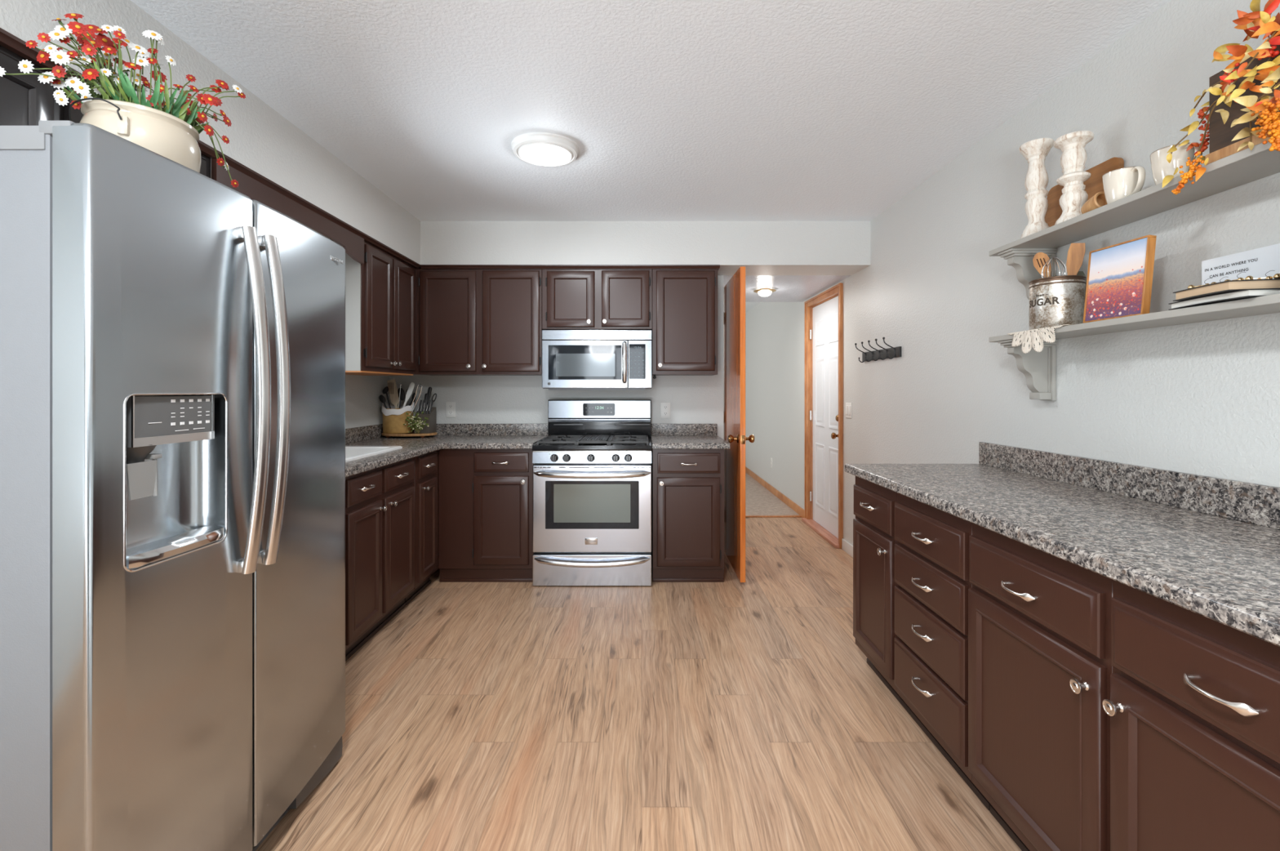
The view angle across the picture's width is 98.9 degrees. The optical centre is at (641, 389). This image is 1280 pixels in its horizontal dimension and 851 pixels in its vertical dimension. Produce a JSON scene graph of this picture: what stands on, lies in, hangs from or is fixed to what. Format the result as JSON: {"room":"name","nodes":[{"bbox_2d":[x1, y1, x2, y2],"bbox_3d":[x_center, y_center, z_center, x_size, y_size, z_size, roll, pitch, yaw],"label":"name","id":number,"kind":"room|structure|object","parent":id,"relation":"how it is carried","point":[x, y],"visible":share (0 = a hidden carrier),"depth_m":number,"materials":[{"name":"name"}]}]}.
{"room":"kitchen","nodes":[
{"label":"kitchen","id":0,"kind":"room"},
{"bbox_2d":[345,374,389,428],"bbox_3d":[-1.980,0.044,0.345,0.120,2.440,7.890,0,0,0],"label":"wall","id":1,"kind":"structure","parent":0,"point":[363,406],"depth_m":3.79,"materials":[{"name":"white paint"}]},
{"bbox_2d":[0,45,210,177],"bbox_3d":[-1.738,-0.694,1.415,0.360,0.315,1.190,0,0,0],"label":"upper cabinet","id":2,"kind":"object","parent":1,"relation":"attached to","point":[24,100],"visible":0.17,"depth_m":1.40,"materials":[{"name":"black paint"}]},
{"bbox_2d":[211,158,364,263],"bbox_3d":[-1.571,-0.779,2.547,0.019,0.144,1.070,0,0,0],"label":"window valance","id":3,"kind":"object","parent":2,"relation":"attached to","point":[353,243],"visible":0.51,"depth_m":2.44,"materials":[{"name":"brown paint"}]},
{"bbox_2d":[329,238,417,375],"bbox_3d":[-1.737,-0.474,3.468,0.406,0.753,0.768,0,0,0],"label":"upper cabinet","id":4,"kind":"object","parent":1,"relation":"attached to","point":[381,291],"visible":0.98,"depth_m":3.30,"materials":[{"name":"brown paint"}]},
{"bbox_2d":[345,423,547,443],"bbox_3d":[-1.312,0.299,3.050,1.213,0.095,2.249,0,0,0],"label":"backsplash","id":5,"kind":"structure","parent":1,"relation":"attached to","point":[374,431],"depth_m":4.15,"materials":[{"name":"grey stone"}]},
{"bbox_2d":[0,0,871,302],"bbox_3d":[-0.160,-1.023,3.115,3.520,0.306,4.630,0,0,0],"label":"soffit","id":6,"kind":"structure","parent":0,"point":[261,140],"depth_m":3.83,"materials":[{"name":"white paint"}]},
{"bbox_2d":[753,288,776,296],"bbox_3d":[1.068,-0.839,4.750,0.192,0.062,0.192,0,0,0],"label":"lamp","id":7,"kind":"object","parent":6,"relation":"attached to","point":[762,291],"visible":1,"depth_m":4.71,"materials":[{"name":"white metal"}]},
{"bbox_2d":[389,275,723,438],"bbox_3d":[-0.647,0.044,4.232,2.545,2.440,0.115,0,0,0],"label":"wall","id":8,"kind":"structure","parent":0,"point":[478,399],"depth_m":4.17,"materials":[{"name":"white paint"}]},
{"bbox_2d":[0,27,719,270],"bbox_3d":[-0.516,-0.859,2.498,2.128,0.022,3.355,0,0,0],"label":"crown molding","id":9,"kind":"structure","parent":8,"relation":"attached to","point":[8,41],"depth_m":2.88,"materials":[{"name":"brown paint"}]},
{"bbox_2d":[445,401,455,417],"bbox_3d":[-1.453,0.151,4.170,0.072,0.116,0.009,0,0,0],"label":"outlet","id":10,"kind":"object","parent":8,"relation":"attached to","point":[450,406],"visible":1,"depth_m":4.17,"materials":[{"name":"white plastic"}]},
{"bbox_2d":[416,268,542,375],"bbox_3d":[-1.151,-0.479,3.991,0.897,0.744,0.364,0,0,0],"label":"upper cabinet","id":11,"kind":"object","parent":8,"relation":"attached to","point":[470,322],"visible":0.98,"depth_m":3.84,"materials":[{"name":"brown paint"}]},
{"bbox_2d":[542,269,652,329],"bbox_3d":[-0.314,-0.638,3.991,0.775,0.425,0.364,0,0,0],"label":"upper cabinet","id":12,"kind":"object","parent":8,"relation":"attached to","point":[572,299],"visible":1,"depth_m":3.84,"materials":[{"name":"brown paint"}]},
{"bbox_2d":[542,329,652,390],"bbox_3d":[-0.311,-0.206,3.970,0.768,0.419,0.407,0,0,0],"label":"microwave","id":13,"kind":"object","parent":12,"relation":"attached to","point":[572,359],"visible":1,"depth_m":3.81,"materials":[{"name":"grey metal"}]},
{"bbox_2d":[660,402,670,417],"bbox_3d":[0.182,0.158,4.170,0.074,0.118,0.009,0,0,0],"label":"outlet","id":14,"kind":"object","parent":8,"relation":"attached to","point":[664,406],"visible":1,"depth_m":4.17,"materials":[{"name":"white plastic"}]},
{"bbox_2d":[651,423,716,435],"bbox_3d":[0.321,0.302,4.164,0.502,0.089,0.020,0,0,0],"label":"backsplash","id":15,"kind":"structure","parent":8,"relation":"attached to","point":[656,428],"depth_m":4.15,"materials":[{"name":"grey stone"}]},
{"bbox_2d":[651,269,717,375],"bbox_3d":[0.306,-0.479,3.991,0.460,0.744,0.364,0,0,0],"label":"upper cabinet","id":16,"kind":"object","parent":8,"relation":"attached to","point":[684,340],"visible":0.99,"depth_m":3.84,"materials":[{"name":"brown paint"}]},
{"bbox_2d":[723,266,754,582],"bbox_3d":[0.653,0.225,3.907,0.175,2.038,0.760,0,0,0],"label":"door","id":17,"kind":"structure","parent":8,"relation":"in","point":[734,291],"depth_m":3.73,"materials":[{"name":"orange wood"}]},
{"bbox_2d":[255,516,1022,850],"bbox_3d":[-0.175,1.304,0.925,3.850,0.080,9.050,0,0,0],"label":"floor","id":18,"kind":"structure","parent":0,"point":[731,714],"depth_m":2.02,"materials":[{"name":"brown wood"}]},
{"bbox_2d":[0,120,345,850],"bbox_3d":[-1.403,0.380,1.437,0.973,1.768,0.890,0,0,0],"label":"refrigerator","id":19,"kind":"object","parent":18,"relation":"on","point":[172,340],"visible":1,"depth_m":1.14,"materials":[{"name":"grey metal"}]},
{"bbox_2d":[0,13,245,187],"bbox_3d":[-1.207,-0.690,1.319,0.336,0.420,0.330,0,0,-12],"label":"potted flowers","id":20,"kind":"object","parent":19,"relation":"on","point":[172,132],"visible":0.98,"depth_m":1.26,"materials":[{"name":"red plant"}]},
{"bbox_2d":[345,457,414,661],"bbox_3d":[-1.596,0.825,2.805,0.637,0.879,0.800,0,0,0],"label":"base cabinet","id":21,"kind":"object","parent":18,"relation":"on","point":[380,502],"visible":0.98,"depth_m":2.72,"materials":[{"name":"brown paint"}]},
{"bbox_2d":[404,449,438,604],"bbox_3d":[-1.596,0.825,3.397,0.637,0.879,0.370,0,0,0],"label":"base cabinet","id":22,"kind":"object","parent":18,"relation":"on","point":[425,465],"visible":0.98,"depth_m":3.35,"materials":[{"name":"brown paint"}]},
{"bbox_2d":[438,448,533,582],"bbox_3d":[-1.018,0.825,3.853,0.623,0.879,0.640,0,0,0],"label":"base cabinet","id":23,"kind":"object","parent":18,"relation":"on","point":[486,495],"visible":0.94,"depth_m":3.58,"materials":[{"name":"brown paint"}]},
{"bbox_2d":[345,423,547,477],"bbox_3d":[-1.312,0.319,3.050,1.213,0.133,2.249,0,0,0],"label":"countertop","id":24,"kind":"structure","parent":23,"relation":"on","point":[449,436],"depth_m":3.70,"materials":[{"name":"grey stone"}]},
{"bbox_2d":[345,445,402,462],"bbox_3d":[-1.647,0.430,2.873,0.457,0.192,0.795,0,0,0],"label":"sink","id":25,"kind":"object","parent":24,"relation":"in","point":[352,452],"visible":0.09,"depth_m":3.19,"materials":[{"name":"white ceramic"}]},
{"bbox_2d":[382,431,437,437],"bbox_3d":[-1.700,0.331,4.015,0.396,0.032,0.244,0,0,0],"label":"wooden tray","id":26,"kind":"object","parent":24,"relation":"on","point":[403,434],"visible":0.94,"depth_m":3.92,"materials":[{"name":"brown wood"}]},
{"bbox_2d":[381,401,414,433],"bbox_3d":[-1.785,0.202,4.015,0.226,0.225,0.186,0,0,0],"label":"utensil crock","id":27,"kind":"object","parent":26,"relation":"on","point":[393,419],"visible":0.9,"depth_m":3.94,"materials":[{"name":"brown ceramic"}]},
{"bbox_2d":[378,395,386,408],"bbox_3d":[-1.850,0.171,3.995,0.119,0.266,0.030,0,0,-16],"label":"ladle","id":28,"kind":"object","parent":27,"relation":"in","point":[382,398],"visible":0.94,"depth_m":3.98,"materials":[{"name":"black plastic"}]},
{"bbox_2d":[382,386,391,408],"bbox_3d":[-1.851,0.140,4.028,0.112,0.327,0.021,0,0,3],"label":"ladle","id":29,"kind":"object","parent":27,"relation":"in","point":[385,389],"visible":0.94,"depth_m":4.02,"materials":[{"name":"black plastic"}]},
{"bbox_2d":[386,378,399,408],"bbox_3d":[-1.805,0.113,4.001,0.106,0.380,0.016,0,0,-5],"label":"wooden spatula","id":30,"kind":"object","parent":27,"relation":"in","point":[393,389],"visible":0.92,"depth_m":4.00,"materials":[{"name":"brown wood"}]},
{"bbox_2d":[398,383,402,408],"bbox_3d":[-1.771,0.128,4.000,0.044,0.348,0.019,0,0,0],"label":"skewer","id":31,"kind":"object","parent":27,"relation":"in","point":[400,384],"visible":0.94,"depth_m":4.00,"materials":[{"name":"silver metal"}]},
{"bbox_2d":[397,387,404,408],"bbox_3d":[-1.775,0.144,4.034,0.064,0.318,0.027,0,0,-12],"label":"ladle","id":32,"kind":"object","parent":27,"relation":"in","point":[402,393],"visible":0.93,"depth_m":4.03,"materials":[{"name":"black plastic"}]},
{"bbox_2d":[402,382,414,407],"bbox_3d":[-1.728,0.125,3.987,0.154,0.359,0.006,0,0,2],"label":"spatula","id":33,"kind":"object","parent":27,"relation":"in","point":[411,385],"visible":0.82,"depth_m":3.98,"materials":[{"name":"white plastic"}]},
{"bbox_2d":[408,392,415,405],"bbox_3d":[-1.739,0.163,4.040,0.138,0.282,0.016,0,0,-16],"label":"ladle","id":34,"kind":"object","parent":27,"relation":"in","point":[414,393],"visible":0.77,"depth_m":4.05,"materials":[{"name":"black plastic"}]},
{"bbox_2d":[409,383,422,416],"bbox_3d":[-1.672,0.129,3.988,0.152,0.348,0.008,0,0,-2],"label":"tongs","id":35,"kind":"object","parent":27,"relation":"in","point":[419,384],"visible":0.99,"depth_m":3.99,"materials":[{"name":"white"}]},
{"bbox_2d":[403,411,428,433],"bbox_3d":[-1.614,0.236,3.937,0.182,0.160,0.061,0,0,0],"label":"sprig","id":36,"kind":"object","parent":26,"relation":"on","point":[410,420],"visible":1,"depth_m":3.93,"materials":[{"name":"green plant"}]},
{"bbox_2d":[413,406,436,432],"bbox_3d":[-1.587,0.222,4.019,0.113,0.185,0.132,0,0,0],"label":"knife block","id":37,"kind":"object","parent":26,"relation":"on","point":[432,421],"visible":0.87,"depth_m":3.97,"materials":[{"name":"brown wood"}]},
{"bbox_2d":[417,400,422,412],"bbox_3d":[-1.622,0.126,4.003,0.016,0.101,0.063,0,0,2],"label":"knife","id":38,"kind":"object","parent":37,"relation":"in","point":[420,401],"visible":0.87,"depth_m":4.00,"materials":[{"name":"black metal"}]},
{"bbox_2d":[420,400,425,413],"bbox_3d":[-1.601,0.126,4.003,0.016,0.101,0.063,0,0,3],"label":"knife","id":39,"kind":"object","parent":37,"relation":"in","point":[423,402],"visible":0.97,"depth_m":4.00,"materials":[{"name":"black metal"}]},
{"bbox_2d":[422,400,427,413],"bbox_3d":[-1.580,0.126,4.003,0.016,0.101,0.063,0,0,3],"label":"knife","id":40,"kind":"object","parent":37,"relation":"in","point":[426,401],"visible":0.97,"depth_m":4.00,"materials":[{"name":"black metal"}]},
{"bbox_2d":[424,393,427,402],"bbox_3d":[-1.595,0.062,4.056,0.030,0.071,0.024,0,0,0],"label":"knife","id":41,"kind":"object","parent":37,"relation":"in","point":[425,394],"visible":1,"depth_m":4.05,"materials":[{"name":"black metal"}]},
{"bbox_2d":[426,400,431,413],"bbox_3d":[-1.559,0.126,4.003,0.016,0.101,0.063,0,0,3],"label":"knife","id":42,"kind":"object","parent":37,"relation":"in","point":[429,401],"visible":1,"depth_m":4.00,"materials":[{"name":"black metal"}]},
{"bbox_2d":[426,386,431,404],"bbox_3d":[-1.581,0.045,4.066,0.047,0.131,0.020,0,0,-22],"label":"knife","id":43,"kind":"object","parent":37,"relation":"in","point":[429,389],"visible":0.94,"depth_m":4.06,"materials":[{"name":"black metal"}]},
{"bbox_2d":[428,400,433,413],"bbox_3d":[-1.539,0.126,4.003,0.016,0.101,0.063,0,0,5],"label":"knife","id":44,"kind":"object","parent":37,"relation":"in","point":[432,401],"visible":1,"depth_m":4.00,"materials":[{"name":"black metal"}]},
{"bbox_2d":[532,399,652,585],"bbox_3d":[-0.316,0.669,3.797,0.774,1.190,0.695,0,0,0],"label":"gas range","id":45,"kind":"object","parent":18,"relation":"on","point":[592,469],"visible":1,"depth_m":3.51,"materials":[{"name":"silver metal"}]},
{"bbox_2d":[532,437,652,451],"bbox_3d":[-0.318,0.375,3.783,0.770,0.042,0.545,0,0,0],"label":"cooktop","id":46,"kind":"object","parent":45,"relation":"in","point":[544,444],"depth_m":3.55,"materials":[{"name":"black metal"}]},
{"bbox_2d":[651,448,724,582],"bbox_3d":[0.307,0.825,3.853,0.470,0.879,0.640,0,0,0],"label":"base cabinet","id":47,"kind":"object","parent":18,"relation":"on","point":[687,485],"visible":0.99,"depth_m":3.57,"materials":[{"name":"brown paint"}]},
{"bbox_2d":[650,423,729,448],"bbox_3d":[0.322,0.322,3.863,0.503,0.127,0.622,0,0,0],"label":"countertop","id":48,"kind":"structure","parent":47,"relation":"on","point":[664,436],"depth_m":3.99,"materials":[{"name":"grey stone"}]},
{"bbox_2d":[745,515,801,516],"bbox_3d":[0.700,1.258,5.450,1.800,0.012,0.050,0,0,0],"label":"trim","id":49,"kind":"structure","parent":18,"relation":"on","point":[745,515],"depth_m":5.43,"materials":[{"name":"brown wood"}]},
{"bbox_2d":[853,475,911,714],"bbox_3d":[1.268,0.825,2.333,0.660,0.879,0.413,0,0,0],"label":"base cabinet","id":50,"kind":"object","parent":18,"relation":"on","point":[873,523],"visible":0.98,"depth_m":2.29,"materials":[{"name":"brown paint"}]},
{"bbox_2d":[894,492,991,809],"bbox_3d":[1.268,0.825,1.885,0.660,0.879,0.484,0,0,0],"label":"base cabinet","id":51,"kind":"object","parent":18,"relation":"on","point":[931,548],"visible":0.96,"depth_m":1.83,"materials":[{"name":"brown paint"}]},
{"bbox_2d":[968,522,1112,850],"bbox_3d":[1.268,0.825,1.397,0.660,0.879,0.491,0,0,0],"label":"base cabinet","id":52,"kind":"object","parent":18,"relation":"on","point":[1040,668],"visible":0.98,"depth_m":1.34,"materials":[{"name":"brown paint"}]},
{"bbox_2d":[844,441,1279,646],"bbox_3d":[1.276,0.315,1.595,0.647,0.141,1.950,0,0,0],"label":"countertop","id":53,"kind":"structure","parent":52,"relation":"on","point":[1207,546],"depth_m":1.45,"materials":[{"name":"grey stone"}]},
{"bbox_2d":[1102,579,1279,850],"bbox_3d":[1.268,0.825,0.906,0.660,0.879,0.492,0,0,0],"label":"base cabinet","id":54,"kind":"object","parent":18,"relation":"on","point":[1193,707],"visible":1,"depth_m":0.98,"materials":[{"name":"brown paint"}]},
{"bbox_2d":[130,0,1170,221],"bbox_3d":[-0.160,-1.216,0.116,3.760,0.080,7.431,0,0,0],"label":"ceiling","id":55,"kind":"structure","parent":0,"point":[673,110],"depth_m":2.12,"materials":[{"name":"white paint"}]},
{"bbox_2d":[511,132,578,166],"bbox_3d":[-0.468,-1.155,2.665,0.324,0.041,0.324,0,0,0],"label":"ceiling lamp","id":56,"kind":"object","parent":55,"relation":"attached to","point":[538,148],"visible":1,"depth_m":2.60,"materials":[{"name":"white"}]},
{"bbox_2d":[745,302,759,312],"bbox_3d":[0.050,-1.216,7.165,3.340,0.080,3.470,0,0,0],"label":"ceiling","id":57,"kind":"structure","parent":0,"point":[748,305],"depth_m":7.69,"materials":[{"name":"white paint"}]},
{"bbox_2d":[745,471,799,515],"bbox_3d":[0.025,1.301,7.175,3.450,0.086,3.450,0,0,0],"label":"floor","id":58,"kind":"structure","parent":0,"point":[759,500],"depth_m":6.10,"materials":[{"name":"beige carpet"}]},
{"bbox_2d":[745,0,1279,545],"bbox_3d":[1.660,0.044,2.650,0.120,2.440,12.500,0,0,0],"label":"wall","id":59,"kind":"structure","parent":0,"point":[1202,397],"depth_m":2.12,"materials":[{"name":"white paint"}]},
{"bbox_2d":[745,466,804,517],"bbox_3d":[1.593,1.222,7.020,0.014,0.085,3.440,0,0,0],"label":"baseboard","id":60,"kind":"structure","parent":59,"relation":"attached to","point":[784,499],"depth_m":6.39,"materials":[{"name":"brown wood"}]},
{"bbox_2d":[801,282,843,548],"bbox_3d":[1.623,0.208,4.826,0.155,2.112,0.949,0,0,0],"label":"door","id":61,"kind":"structure","parent":59,"relation":"in","point":[823,313],"depth_m":4.87,"materials":[{"name":"white wood"}]},
{"bbox_2d":[841,537,853,557],"bbox_3d":[1.594,1.222,3.473,0.012,0.085,1.745,0,0,0],"label":"baseboard","id":62,"kind":"structure","parent":59,"relation":"attached to","point":[846,546],"depth_m":4.22,"materials":[{"name":"white wood"}]},
{"bbox_2d":[845,402,852,417],"bbox_3d":[1.595,0.159,4.225,0.010,0.116,0.116,0,0,0],"label":"light switch","id":63,"kind":"object","parent":59,"relation":"attached to","point":[848,405],"visible":1,"depth_m":4.20,"materials":[{"name":"white plastic"}]},
{"bbox_2d":[854,337,901,362],"bbox_3d":[1.554,-0.260,3.655,0.091,0.139,0.570,0,0,0],"label":"coat rack","id":64,"kind":"object","parent":59,"relation":"attached to","point":[893,352],"visible":1,"depth_m":3.61,"materials":[{"name":"black metal"}]},
{"bbox_2d":[978,441,1279,528],"bbox_3d":[1.589,0.295,1.593,0.020,0.103,1.946,0,0,0],"label":"backsplash","id":65,"kind":"structure","parent":59,"relation":"attached to","point":[1244,501],"depth_m":1.69,"materials":[{"name":"grey stone"}]},
{"bbox_2d":[988,140,1279,300],"bbox_3d":[1.508,-0.437,1.508,0.182,0.256,1.456,0,0,0],"label":"wall shelf","id":66,"kind":"object","parent":59,"relation":"attached to","point":[1246,166],"visible":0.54,"depth_m":1.64,"materials":[{"name":"grey paint"}]},
{"bbox_2d":[1018,137,1054,238],"bbox_3d":[1.492,-0.746,2.070,0.110,0.363,0.110,0,0,0],"label":"candlestick","id":67,"kind":"object","parent":66,"relation":"on","point":[1036,151],"visible":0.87,"depth_m":2.04,"materials":[{"name":"white wood"}]},
{"bbox_2d":[1053,130,1093,225],"bbox_3d":[1.482,-0.715,1.880,0.110,0.300,0.110,0,0,0],"label":"candlestick","id":68,"kind":"object","parent":66,"relation":"on","point":[1073,157],"visible":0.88,"depth_m":1.85,"materials":[{"name":"white wood"}]},
{"bbox_2d":[1044,156,1124,226],"bbox_3d":[1.581,-0.672,2.015,0.031,0.213,0.409,0,0,0],"label":"cutting board","id":69,"kind":"object","parent":66,"relation":"on","point":[1094,184],"visible":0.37,"depth_m":1.93,"materials":[{"name":"brown wood"}]},
{"bbox_2d":[1080,191,1106,213],"bbox_3d":[1.470,-0.599,1.772,0.062,0.067,0.076,0,0,0],"label":"wooden cup","id":70,"kind":"object","parent":66,"relation":"on","point":[1098,200],"visible":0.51,"depth_m":1.76,"materials":[{"name":"brown wood"}]},
{"bbox_2d":[1102,165,1145,204],"bbox_3d":[1.470,-0.614,1.660,0.096,0.100,0.129,0,0,8],"label":"mug","id":71,"kind":"object","parent":66,"relation":"on","point":[1121,183],"visible":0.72,"depth_m":1.64,"materials":[{"name":"beige ceramic"}]},
{"bbox_2d":[1150,142,1202,185],"bbox_3d":[1.474,-0.614,1.504,0.096,0.100,0.129,0,0,6],"label":"mug","id":72,"kind":"object","parent":66,"relation":"on","point":[1161,167],"visible":0.43,"depth_m":1.49,"materials":[{"name":"beige ceramic"}]},
{"bbox_2d":[1162,0,1279,194],"bbox_3d":[1.415,-0.744,1.215,0.347,0.470,0.530,0,0,0],"label":"arrangement","id":73,"kind":"object","parent":66,"relation":"on","point":[1243,103],"visible":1,"depth_m":1.28,"materials":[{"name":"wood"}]},
{"bbox_2d":[988,293,1279,399],"bbox_3d":[1.508,-0.086,1.508,0.182,0.256,1.456,0,0,0],"label":"wall shelf","id":74,"kind":"object","parent":59,"relation":"attached to","point":[1039,368],"visible":0.84,"depth_m":1.72,"materials":[{"name":"grey paint"}]},
{"bbox_2d":[1007,324,1070,353],"bbox_3d":[1.502,-0.175,1.975,0.196,0.085,0.323,0,0,0],"label":"doily","id":75,"kind":"object","parent":74,"relation":"on","point":[1024,337],"visible":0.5,"depth_m":1.96,"materials":[{"name":"beige fabric"}]},
{"bbox_2d":[1028,275,1086,329],"bbox_3d":[1.504,-0.308,1.985,0.167,0.181,0.167,0,0,0],"label":"sugar canister","id":76,"kind":"object","parent":75,"relation":"on","point":[1055,300],"visible":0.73,"depth_m":1.92,"materials":[{"name":"metal"}]},
{"bbox_2d":[1032,252,1051,277],"bbox_3d":[1.493,-0.370,2.002,0.008,0.276,0.105,0,0,-42],"label":"slotted spoon","id":77,"kind":"object","parent":76,"relation":"in","point":[1040,259],"visible":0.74,"depth_m":2.02,"materials":[{"name":"brown wood"}]},
{"bbox_2d":[1041,257,1066,277],"bbox_3d":[1.471,-0.374,1.955,0.072,0.201,0.072,0,0,0],"label":"wire whisk","id":78,"kind":"object","parent":76,"relation":"in","point":[1054,258],"visible":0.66,"depth_m":1.95,"materials":[{"name":"silver metal"}]},
{"bbox_2d":[1066,242,1085,275],"bbox_3d":[1.510,-0.372,1.921,0.017,0.280,0.074,0,0,-30],"label":"wooden spatula","id":79,"kind":"object","parent":76,"relation":"in","point":[1076,252],"visible":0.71,"depth_m":1.91,"materials":[{"name":"brown wood"}]},
{"bbox_2d":[1076,271,1085,275],"bbox_3d":[1.556,-0.328,1.964,0.056,0.192,0.020,0,0,16],"label":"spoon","id":80,"kind":"object","parent":76,"relation":"in","point":[1080,273],"visible":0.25,"depth_m":1.96,"materials":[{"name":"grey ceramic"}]},
{"bbox_2d":[1083,234,1156,323],"bbox_3d":[1.493,-0.330,1.685,0.116,0.237,0.200,0,0,0],"label":"framed picture","id":81,"kind":"object","parent":74,"relation":"on","point":[1119,280],"visible":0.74,"depth_m":1.67,"materials":[{"name":"brown wood"}]},
{"bbox_2d":[1168,288,1279,310],"bbox_3d":[1.491,-0.224,1.359,0.165,0.020,0.218,0,0,6],"label":"book","id":82,"kind":"object","parent":74,"relation":"on","point":[1246,293],"visible":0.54,"depth_m":1.32,"materials":[{"name":"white paper"}]},
{"bbox_2d":[1173,278,1279,301],"bbox_3d":[1.472,-0.246,1.355,0.154,0.024,0.173,0,0,8],"label":"book","id":83,"kind":"object","parent":82,"relation":"on","point":[1228,286],"visible":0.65,"depth_m":1.30,"materials":[{"name":"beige paper"}]},
{"bbox_2d":[1187,270,1279,288],"bbox_3d":[1.466,-0.271,1.347,0.032,0.029,0.192,0,0,-18],"label":"bead garland","id":84,"kind":"object","parent":83,"relation":"on","point":[1277,275],"visible":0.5,"depth_m":1.32,"materials":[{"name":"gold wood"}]},
{"bbox_2d":[1201,243,1279,284],"bbox_3d":[1.560,-0.285,1.422,0.013,0.142,0.194,0,0,0],"label":"card","id":85,"kind":"object","parent":74,"relation":"on","point":[1257,262],"visible":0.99,"depth_m":1.41,"materials":[{"name":"white paper"}]},
{"bbox_2d":[1204,257,1256,277],"bbox_3d":[1.553,-0.318,1.446,0.001,0.027,0.129,0,0,0],"label":"print","id":86,"kind":"object","parent":85,"relation":"attached to","point":[1206,269],"depth_m":1.44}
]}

